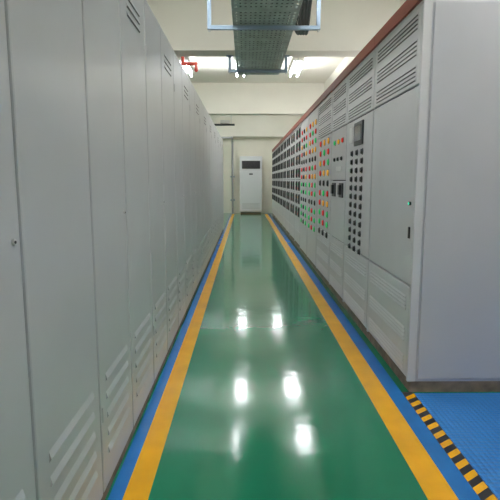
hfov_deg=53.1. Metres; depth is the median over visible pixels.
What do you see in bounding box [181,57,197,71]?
pipe
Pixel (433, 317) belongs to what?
tall cabinet
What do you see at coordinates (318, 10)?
support bracket
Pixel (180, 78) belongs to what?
tall cabinet
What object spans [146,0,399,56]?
ceiling beam
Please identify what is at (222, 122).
conduit pipe
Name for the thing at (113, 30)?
tall cabinet
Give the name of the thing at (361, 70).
tall cabinet
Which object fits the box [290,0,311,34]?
cable bundle
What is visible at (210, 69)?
ceiling
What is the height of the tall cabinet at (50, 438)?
2.330 m
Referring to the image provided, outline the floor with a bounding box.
[105,213,499,499]
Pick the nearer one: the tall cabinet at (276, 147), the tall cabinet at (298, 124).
the tall cabinet at (298, 124)
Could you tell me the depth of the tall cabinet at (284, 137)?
12.53 m
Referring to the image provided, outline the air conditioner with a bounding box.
[240,156,261,213]
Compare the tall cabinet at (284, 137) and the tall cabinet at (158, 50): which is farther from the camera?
the tall cabinet at (284, 137)
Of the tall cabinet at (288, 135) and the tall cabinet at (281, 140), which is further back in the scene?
the tall cabinet at (281, 140)
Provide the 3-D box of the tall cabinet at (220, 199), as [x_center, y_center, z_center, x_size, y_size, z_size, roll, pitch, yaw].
[-1.076,-1.464,11.427,0.808,2.330,1.136,0,8,-1]
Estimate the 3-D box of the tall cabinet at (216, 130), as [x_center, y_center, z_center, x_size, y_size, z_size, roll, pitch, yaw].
[-1.064,-1.306,10.298,0.808,2.330,1.136,0,8,-1]
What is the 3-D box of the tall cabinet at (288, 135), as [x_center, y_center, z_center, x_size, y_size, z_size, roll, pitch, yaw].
[1.367,-1.512,11.571,1.024,2.385,1.050,0,8,-1]
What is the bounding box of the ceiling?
[178,57,344,82]
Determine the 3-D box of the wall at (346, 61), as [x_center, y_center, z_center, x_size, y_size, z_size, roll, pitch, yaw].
[2.116,-1.818,8.300,0.100,3.900,22.900,0,8,-1]
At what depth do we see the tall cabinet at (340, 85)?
5.30 m
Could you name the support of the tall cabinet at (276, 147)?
on the floor
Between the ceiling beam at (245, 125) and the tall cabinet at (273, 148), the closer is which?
the tall cabinet at (273, 148)
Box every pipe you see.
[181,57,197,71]
[214,120,234,125]
[222,137,234,213]
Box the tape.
[402,392,497,499]
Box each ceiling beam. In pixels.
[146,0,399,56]
[192,83,323,114]
[210,115,300,136]
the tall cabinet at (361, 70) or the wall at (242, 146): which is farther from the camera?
the wall at (242, 146)
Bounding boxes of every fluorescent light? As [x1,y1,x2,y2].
[179,59,192,76]
[289,58,303,76]
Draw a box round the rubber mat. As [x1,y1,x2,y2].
[414,393,499,499]
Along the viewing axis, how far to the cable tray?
5.53 m
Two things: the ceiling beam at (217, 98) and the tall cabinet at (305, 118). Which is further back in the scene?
the ceiling beam at (217, 98)
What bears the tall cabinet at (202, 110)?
on the floor
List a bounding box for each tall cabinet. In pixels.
[0,0,102,499]
[81,0,153,499]
[143,0,177,388]
[172,48,191,333]
[189,79,201,299]
[199,97,207,278]
[206,110,212,265]
[211,119,215,253]
[215,126,218,244]
[218,132,221,237]
[221,137,223,233]
[272,148,273,216]
[274,146,275,218]
[275,144,277,221]
[277,142,280,224]
[280,138,282,227]
[283,135,286,231]
[286,130,290,236]
[290,125,295,243]
[294,118,301,251]
[300,110,308,260]
[307,99,318,271]
[316,84,332,288]
[329,67,348,306]
[343,36,375,338]
[367,0,499,391]
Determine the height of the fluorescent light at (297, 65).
0.196 m
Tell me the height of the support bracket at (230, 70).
0.255 m
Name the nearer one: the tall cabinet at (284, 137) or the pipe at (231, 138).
the tall cabinet at (284, 137)
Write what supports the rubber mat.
on the floor
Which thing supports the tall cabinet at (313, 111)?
on the floor
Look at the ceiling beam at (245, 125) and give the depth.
19.08 m
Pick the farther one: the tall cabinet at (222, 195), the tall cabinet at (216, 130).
the tall cabinet at (222, 195)
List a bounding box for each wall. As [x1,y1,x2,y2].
[223,137,282,212]
[301,0,405,116]
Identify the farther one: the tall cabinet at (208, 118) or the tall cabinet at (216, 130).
the tall cabinet at (216, 130)
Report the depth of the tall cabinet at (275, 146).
16.46 m
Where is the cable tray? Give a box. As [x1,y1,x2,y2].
[231,0,302,74]
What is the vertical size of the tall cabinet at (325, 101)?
2.385 m
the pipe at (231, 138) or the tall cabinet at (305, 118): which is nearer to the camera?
the tall cabinet at (305, 118)
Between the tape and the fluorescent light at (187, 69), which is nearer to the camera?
the tape
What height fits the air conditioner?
2.200 m
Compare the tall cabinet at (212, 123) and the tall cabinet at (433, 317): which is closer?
the tall cabinet at (433, 317)
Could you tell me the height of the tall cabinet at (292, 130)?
2.385 m
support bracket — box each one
[207,0,320,31]
[226,55,289,73]
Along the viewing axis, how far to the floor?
2.91 m
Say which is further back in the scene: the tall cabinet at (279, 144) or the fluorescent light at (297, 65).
the tall cabinet at (279, 144)
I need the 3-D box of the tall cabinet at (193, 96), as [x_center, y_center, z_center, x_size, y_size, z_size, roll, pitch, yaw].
[-1.019,-0.673,5.783,0.808,2.330,1.136,0,8,-1]
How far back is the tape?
2.41 m

